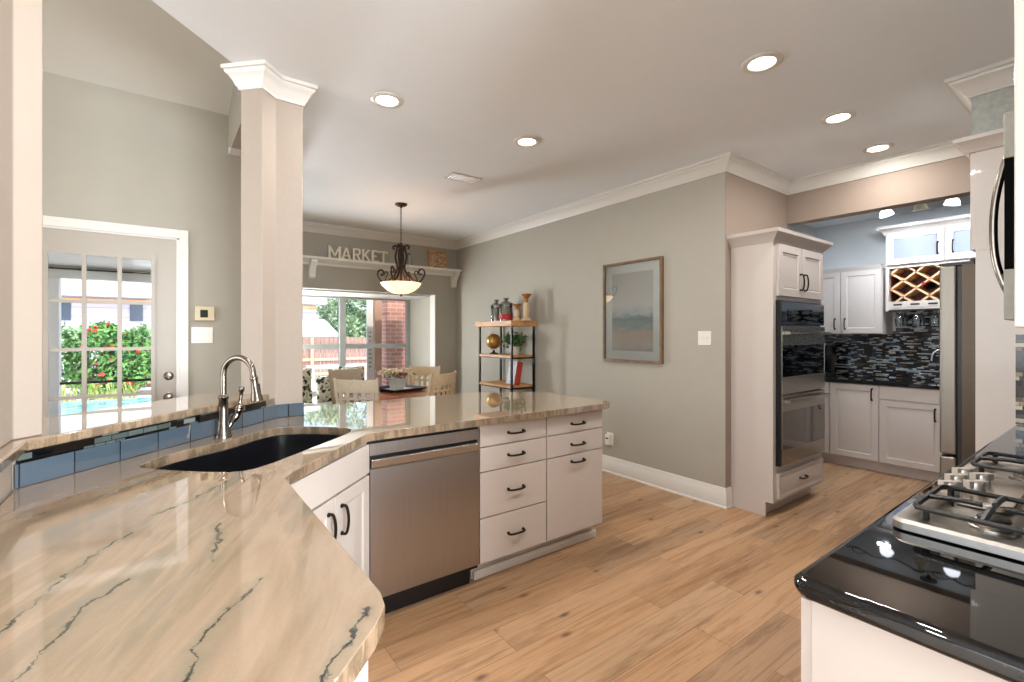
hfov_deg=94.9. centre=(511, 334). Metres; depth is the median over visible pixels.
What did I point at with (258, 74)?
trim
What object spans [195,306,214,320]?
thermostat
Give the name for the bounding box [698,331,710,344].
light switch
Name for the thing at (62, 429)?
bar ledge
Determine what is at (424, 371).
dining chair
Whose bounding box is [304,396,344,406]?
trim
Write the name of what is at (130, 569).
countertop
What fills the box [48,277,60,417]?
porch column
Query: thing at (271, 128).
wall column
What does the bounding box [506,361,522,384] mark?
book
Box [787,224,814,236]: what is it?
wall
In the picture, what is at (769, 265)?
tall cabinet
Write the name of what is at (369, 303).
post
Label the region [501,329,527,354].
potted plant
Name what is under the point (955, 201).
socket
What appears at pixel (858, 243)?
wall
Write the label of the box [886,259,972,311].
wine rack
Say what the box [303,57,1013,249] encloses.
trim
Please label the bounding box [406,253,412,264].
glass bottle
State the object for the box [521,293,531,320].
candlestick
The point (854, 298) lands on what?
wall cabinet
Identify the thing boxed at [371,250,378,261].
letter
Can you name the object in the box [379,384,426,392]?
serving tray
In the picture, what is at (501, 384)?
etagere shelf
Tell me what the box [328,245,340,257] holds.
letter
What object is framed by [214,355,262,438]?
kitchen faucet
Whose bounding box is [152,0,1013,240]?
ceiling
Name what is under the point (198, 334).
light switch
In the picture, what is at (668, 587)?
floor
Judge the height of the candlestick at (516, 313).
0.200 m
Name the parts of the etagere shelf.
post, post, shelf rail, shelf rail, post, post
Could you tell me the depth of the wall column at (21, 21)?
1.40 m
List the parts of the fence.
rail, post, rail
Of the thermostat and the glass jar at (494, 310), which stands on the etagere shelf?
the glass jar at (494, 310)
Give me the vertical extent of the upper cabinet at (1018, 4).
1.375 m
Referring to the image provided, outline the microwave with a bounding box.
[989,111,1013,320]
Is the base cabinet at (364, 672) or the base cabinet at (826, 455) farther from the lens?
the base cabinet at (826, 455)
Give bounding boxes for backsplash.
[13,401,303,488]
[825,310,939,379]
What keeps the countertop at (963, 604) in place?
on the base cabinet at (836, 646)
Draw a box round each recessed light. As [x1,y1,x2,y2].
[370,91,403,108]
[514,136,539,146]
[741,51,782,73]
[820,110,855,124]
[862,142,894,153]
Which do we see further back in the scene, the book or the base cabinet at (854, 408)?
the book
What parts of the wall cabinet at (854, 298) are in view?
door, crown, door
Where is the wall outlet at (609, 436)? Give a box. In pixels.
[605,432,612,445]
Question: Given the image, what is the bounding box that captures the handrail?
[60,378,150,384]
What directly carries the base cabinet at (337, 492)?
on the floor
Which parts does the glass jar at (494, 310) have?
lid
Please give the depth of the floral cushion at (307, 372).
6.02 m
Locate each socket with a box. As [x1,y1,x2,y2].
[879,209,893,217]
[912,203,928,211]
[943,198,960,205]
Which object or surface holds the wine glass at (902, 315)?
hanging from the wine rack
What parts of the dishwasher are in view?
pocket handle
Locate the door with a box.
[43,215,187,417]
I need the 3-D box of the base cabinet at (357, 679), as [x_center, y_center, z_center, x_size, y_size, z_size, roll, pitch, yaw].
[-0.381,0.927,0.455,0.597,0.875,0.385,0,0,-36]
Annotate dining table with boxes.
[343,386,445,399]
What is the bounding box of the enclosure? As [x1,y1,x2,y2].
[953,128,1023,451]
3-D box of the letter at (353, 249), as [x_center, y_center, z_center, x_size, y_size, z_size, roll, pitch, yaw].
[-2.014,-1.036,6.100,0.120,0.161,0.028,0,0,-36]
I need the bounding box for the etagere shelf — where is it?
[475,320,537,391]
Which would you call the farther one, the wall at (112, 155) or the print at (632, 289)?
the print at (632, 289)
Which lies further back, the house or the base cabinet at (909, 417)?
the house
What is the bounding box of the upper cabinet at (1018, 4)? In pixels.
[1014,0,1023,327]
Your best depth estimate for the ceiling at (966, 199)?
5.02 m
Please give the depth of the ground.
12.66 m
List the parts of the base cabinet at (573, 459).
drawer, drawer, drawer, handle, handle, handle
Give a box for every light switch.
[191,327,212,342]
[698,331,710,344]
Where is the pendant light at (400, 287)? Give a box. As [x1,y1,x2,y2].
[377,202,425,296]
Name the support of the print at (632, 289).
attached to the framed picture at (633, 291)
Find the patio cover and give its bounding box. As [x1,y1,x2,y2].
[48,252,150,282]
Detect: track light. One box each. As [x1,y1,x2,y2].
[879,209,893,217]
[912,203,928,211]
[943,198,960,205]
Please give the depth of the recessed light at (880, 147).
3.47 m
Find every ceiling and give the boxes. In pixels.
[43,0,233,115]
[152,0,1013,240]
[804,196,969,227]
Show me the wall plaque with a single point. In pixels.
(436, 258)
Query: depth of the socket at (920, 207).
4.18 m
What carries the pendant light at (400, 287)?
hanging from the ceiling at (615, 94)
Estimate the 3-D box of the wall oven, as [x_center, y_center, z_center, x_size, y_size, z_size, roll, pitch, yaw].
[2.184,0.366,3.892,0.792,1.242,0.597,0,0,-36]
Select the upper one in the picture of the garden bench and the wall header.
the wall header
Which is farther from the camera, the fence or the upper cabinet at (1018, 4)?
the fence
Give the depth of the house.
15.20 m
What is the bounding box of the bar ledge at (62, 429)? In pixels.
[0,392,268,472]
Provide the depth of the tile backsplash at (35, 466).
1.69 m
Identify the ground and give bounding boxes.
[62,353,320,401]
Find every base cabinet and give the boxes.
[291,443,368,577]
[354,673,359,681]
[360,661,367,681]
[470,417,545,578]
[537,410,601,548]
[801,596,1007,681]
[821,382,832,462]
[830,382,881,471]
[880,386,943,481]
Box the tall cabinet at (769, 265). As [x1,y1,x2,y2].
[727,227,832,515]
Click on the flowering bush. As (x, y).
(136, 364)
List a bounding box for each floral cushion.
[303,368,312,402]
[315,376,352,402]
[338,366,364,379]
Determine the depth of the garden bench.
14.08 m
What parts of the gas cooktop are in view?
knob, knob, knob, knob, knob, burner, burner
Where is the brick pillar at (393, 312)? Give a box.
[382,301,404,385]
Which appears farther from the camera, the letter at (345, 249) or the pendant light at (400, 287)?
the letter at (345, 249)
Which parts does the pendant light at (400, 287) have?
scroll arm, scroll arm, lamp shade, chain, stem, scroll arm, scroll arm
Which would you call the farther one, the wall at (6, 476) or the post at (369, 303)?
the post at (369, 303)
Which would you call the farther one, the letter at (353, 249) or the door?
the letter at (353, 249)
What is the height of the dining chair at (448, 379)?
0.985 m
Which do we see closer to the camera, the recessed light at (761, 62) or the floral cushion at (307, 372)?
the recessed light at (761, 62)
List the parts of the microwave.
handle, door glass, door frame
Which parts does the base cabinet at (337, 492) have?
door, drawer, handle, handle, door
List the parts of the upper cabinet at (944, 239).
door glass, door, crown, door, door glass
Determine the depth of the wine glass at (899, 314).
4.74 m
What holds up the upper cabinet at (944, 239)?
attached to the wall at (858, 243)
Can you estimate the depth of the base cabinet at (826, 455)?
4.97 m
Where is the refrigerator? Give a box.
[940,261,974,475]
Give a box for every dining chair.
[328,367,361,403]
[333,378,379,403]
[408,365,440,386]
[427,371,456,395]
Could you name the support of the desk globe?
on the etagere shelf
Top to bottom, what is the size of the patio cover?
0.660 m
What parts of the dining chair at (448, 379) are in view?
leg, leg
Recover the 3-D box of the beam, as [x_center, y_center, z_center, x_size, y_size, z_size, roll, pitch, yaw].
[3.235,-1.199,3.460,0.126,0.372,2.221,0,0,-36]
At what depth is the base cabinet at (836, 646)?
0.81 m
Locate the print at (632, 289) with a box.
[612,269,652,351]
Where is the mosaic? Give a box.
[1016,335,1023,424]
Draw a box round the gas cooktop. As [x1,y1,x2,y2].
[893,451,1023,561]
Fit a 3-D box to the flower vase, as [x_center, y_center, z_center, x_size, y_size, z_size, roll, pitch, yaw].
[-1.252,0.482,5.116,0.355,0.232,0.392,0,0,44]
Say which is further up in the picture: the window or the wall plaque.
the wall plaque
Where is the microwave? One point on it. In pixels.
(1005, 174)
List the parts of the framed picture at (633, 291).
pane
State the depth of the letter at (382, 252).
6.30 m
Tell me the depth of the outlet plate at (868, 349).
5.18 m
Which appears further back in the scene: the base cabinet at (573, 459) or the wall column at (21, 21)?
the base cabinet at (573, 459)
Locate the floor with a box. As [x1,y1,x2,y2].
[368,461,930,681]
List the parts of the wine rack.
panel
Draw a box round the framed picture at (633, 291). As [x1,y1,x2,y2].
[603,256,663,363]
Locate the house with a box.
[61,279,337,381]
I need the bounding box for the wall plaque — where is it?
[428,249,446,267]
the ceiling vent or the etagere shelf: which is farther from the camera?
the etagere shelf
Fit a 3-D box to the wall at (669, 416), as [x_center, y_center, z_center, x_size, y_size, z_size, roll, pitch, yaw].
[0.393,-0.010,5.494,0.080,2.750,4.422,0,0,-36]
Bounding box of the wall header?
[228,97,240,149]
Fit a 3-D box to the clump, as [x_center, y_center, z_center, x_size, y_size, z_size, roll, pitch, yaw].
[-9.732,1.312,10.996,2.091,0.446,0.855,0,0,-36]
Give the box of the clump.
[61,381,142,401]
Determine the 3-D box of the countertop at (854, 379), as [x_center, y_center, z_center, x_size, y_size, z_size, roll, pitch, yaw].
[4.184,0.479,4.327,0.630,0.039,2.740,0,0,-36]
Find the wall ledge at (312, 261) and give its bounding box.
[303,255,461,287]
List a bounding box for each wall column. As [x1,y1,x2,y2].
[0,0,42,447]
[241,89,302,417]
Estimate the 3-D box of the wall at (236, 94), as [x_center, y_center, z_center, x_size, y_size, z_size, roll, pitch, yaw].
[-0.373,-2.920,0.022,0.888,2.830,8.063,0,0,-29]
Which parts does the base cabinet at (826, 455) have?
drawer, drawer, drawer, drawer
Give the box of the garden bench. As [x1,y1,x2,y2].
[306,364,365,386]
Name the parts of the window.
sash rail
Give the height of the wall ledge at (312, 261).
0.259 m
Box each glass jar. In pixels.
[490,300,502,320]
[499,298,512,320]
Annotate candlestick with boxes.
[512,304,521,320]
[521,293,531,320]
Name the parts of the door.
knob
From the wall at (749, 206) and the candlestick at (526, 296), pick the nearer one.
the wall at (749, 206)
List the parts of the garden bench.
leg, seat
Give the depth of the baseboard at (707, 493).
4.07 m
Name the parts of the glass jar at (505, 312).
lid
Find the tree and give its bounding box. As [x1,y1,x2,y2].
[316,298,365,336]
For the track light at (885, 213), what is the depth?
4.38 m
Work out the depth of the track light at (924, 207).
4.18 m
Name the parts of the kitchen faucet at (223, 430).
spout, lever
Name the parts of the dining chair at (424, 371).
leg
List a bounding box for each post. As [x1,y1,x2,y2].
[366,300,372,379]
[373,300,381,385]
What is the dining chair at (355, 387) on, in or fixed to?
on the floor
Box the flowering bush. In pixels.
[61,320,150,394]
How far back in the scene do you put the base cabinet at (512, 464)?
2.68 m
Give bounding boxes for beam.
[787,156,969,225]
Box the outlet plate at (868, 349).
[864,345,872,355]
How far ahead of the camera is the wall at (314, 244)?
6.76 m
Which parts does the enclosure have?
door, crown, panel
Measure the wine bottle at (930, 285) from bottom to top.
0.076 m
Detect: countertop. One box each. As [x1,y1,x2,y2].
[0,392,609,681]
[794,425,1023,681]
[825,374,939,389]
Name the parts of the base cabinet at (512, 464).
drawer, drawer, drawer, drawer, handle, handle, handle, handle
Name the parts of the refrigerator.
freezer drawer, door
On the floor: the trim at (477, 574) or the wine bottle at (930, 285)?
the trim at (477, 574)
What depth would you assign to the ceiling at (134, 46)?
2.99 m
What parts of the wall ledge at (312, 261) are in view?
cove moulding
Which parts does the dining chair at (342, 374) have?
leg, leg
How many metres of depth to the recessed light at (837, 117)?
2.98 m
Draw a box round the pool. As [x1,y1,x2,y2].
[61,397,150,415]
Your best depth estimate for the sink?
2.14 m
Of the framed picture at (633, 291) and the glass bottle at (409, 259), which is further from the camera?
the glass bottle at (409, 259)
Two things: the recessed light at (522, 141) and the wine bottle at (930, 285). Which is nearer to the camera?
the recessed light at (522, 141)
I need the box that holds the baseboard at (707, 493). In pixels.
[602,454,732,509]
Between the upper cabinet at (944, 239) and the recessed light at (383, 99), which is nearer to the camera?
the recessed light at (383, 99)
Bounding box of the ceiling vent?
[443,172,481,184]
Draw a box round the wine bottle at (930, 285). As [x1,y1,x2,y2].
[922,282,936,288]
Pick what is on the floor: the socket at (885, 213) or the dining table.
the dining table
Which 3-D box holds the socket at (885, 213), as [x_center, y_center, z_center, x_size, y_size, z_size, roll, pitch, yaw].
[3.505,-1.152,4.396,0.114,0.104,0.109,0,0,-36]
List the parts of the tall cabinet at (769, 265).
crown, door, drawer, handle, handle, door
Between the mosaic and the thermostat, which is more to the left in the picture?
the thermostat
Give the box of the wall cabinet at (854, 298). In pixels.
[821,264,892,333]
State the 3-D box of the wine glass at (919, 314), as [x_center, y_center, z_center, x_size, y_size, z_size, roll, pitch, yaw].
[4.100,-0.188,4.718,0.076,0.205,0.075,0,0,-36]
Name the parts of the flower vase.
pot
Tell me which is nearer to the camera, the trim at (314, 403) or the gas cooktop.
the gas cooktop
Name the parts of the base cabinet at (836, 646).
drawer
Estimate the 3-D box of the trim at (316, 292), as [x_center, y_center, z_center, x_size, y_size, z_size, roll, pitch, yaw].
[-2.278,0.142,6.586,2.250,1.445,0.895,0,0,-36]
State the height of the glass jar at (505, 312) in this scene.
0.280 m
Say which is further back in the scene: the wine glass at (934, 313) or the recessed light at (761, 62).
the wine glass at (934, 313)
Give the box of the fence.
[140,337,365,387]
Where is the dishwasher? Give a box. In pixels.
[366,427,478,613]
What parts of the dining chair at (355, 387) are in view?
leg, leg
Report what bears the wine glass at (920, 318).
hanging from the wine rack
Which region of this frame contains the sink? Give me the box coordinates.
[157,434,342,471]
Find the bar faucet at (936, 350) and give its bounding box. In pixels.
[930,349,939,360]
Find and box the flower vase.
[375,368,416,389]
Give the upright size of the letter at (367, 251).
0.159 m
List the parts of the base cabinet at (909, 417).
drawer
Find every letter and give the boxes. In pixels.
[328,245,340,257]
[342,247,350,258]
[352,248,360,259]
[361,249,370,260]
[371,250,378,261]
[379,251,387,262]
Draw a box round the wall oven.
[776,300,830,466]
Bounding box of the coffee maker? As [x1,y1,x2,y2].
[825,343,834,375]
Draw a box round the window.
[303,295,409,394]
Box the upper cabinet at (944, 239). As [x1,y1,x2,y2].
[876,214,974,266]
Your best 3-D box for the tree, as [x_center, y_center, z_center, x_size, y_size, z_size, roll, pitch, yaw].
[-8.428,-1.433,25.854,6.894,5.951,3.067,0,0,-36]
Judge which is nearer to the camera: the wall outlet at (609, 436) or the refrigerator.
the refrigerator
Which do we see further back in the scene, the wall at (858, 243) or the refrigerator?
the wall at (858, 243)
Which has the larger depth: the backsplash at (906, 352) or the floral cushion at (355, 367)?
the floral cushion at (355, 367)
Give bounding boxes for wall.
[0,398,274,505]
[43,72,240,395]
[229,84,240,131]
[303,231,455,395]
[456,172,724,487]
[725,172,786,487]
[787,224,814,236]
[815,203,969,330]
[971,85,1013,135]
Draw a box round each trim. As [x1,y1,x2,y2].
[220,60,317,109]
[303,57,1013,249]
[303,289,435,366]
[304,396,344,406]
[473,529,595,579]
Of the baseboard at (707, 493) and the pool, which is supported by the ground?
the pool
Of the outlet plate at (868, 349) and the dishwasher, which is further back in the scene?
the outlet plate at (868, 349)
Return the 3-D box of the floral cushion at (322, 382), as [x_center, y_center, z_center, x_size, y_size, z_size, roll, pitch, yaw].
[-2.346,0.715,6.249,0.500,0.341,0.219,0,0,-36]
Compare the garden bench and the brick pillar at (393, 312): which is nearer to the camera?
the brick pillar at (393, 312)
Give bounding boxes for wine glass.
[895,314,903,325]
[899,315,907,325]
[912,314,921,325]
[915,314,924,325]
[929,313,939,325]
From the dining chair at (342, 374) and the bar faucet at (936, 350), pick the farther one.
the dining chair at (342, 374)
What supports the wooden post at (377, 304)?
on the ground
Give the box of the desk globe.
[486,332,500,353]
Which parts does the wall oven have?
control panel, oven door, door glass, oven door, door glass, handle, handle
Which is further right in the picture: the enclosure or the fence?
the enclosure
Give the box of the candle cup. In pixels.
[521,293,531,301]
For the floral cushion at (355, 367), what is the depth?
7.02 m
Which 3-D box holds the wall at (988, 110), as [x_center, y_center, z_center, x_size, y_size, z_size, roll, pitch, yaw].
[3.161,-1.212,2.532,1.094,0.345,0.815,0,0,-36]
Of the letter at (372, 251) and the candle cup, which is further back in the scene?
the letter at (372, 251)

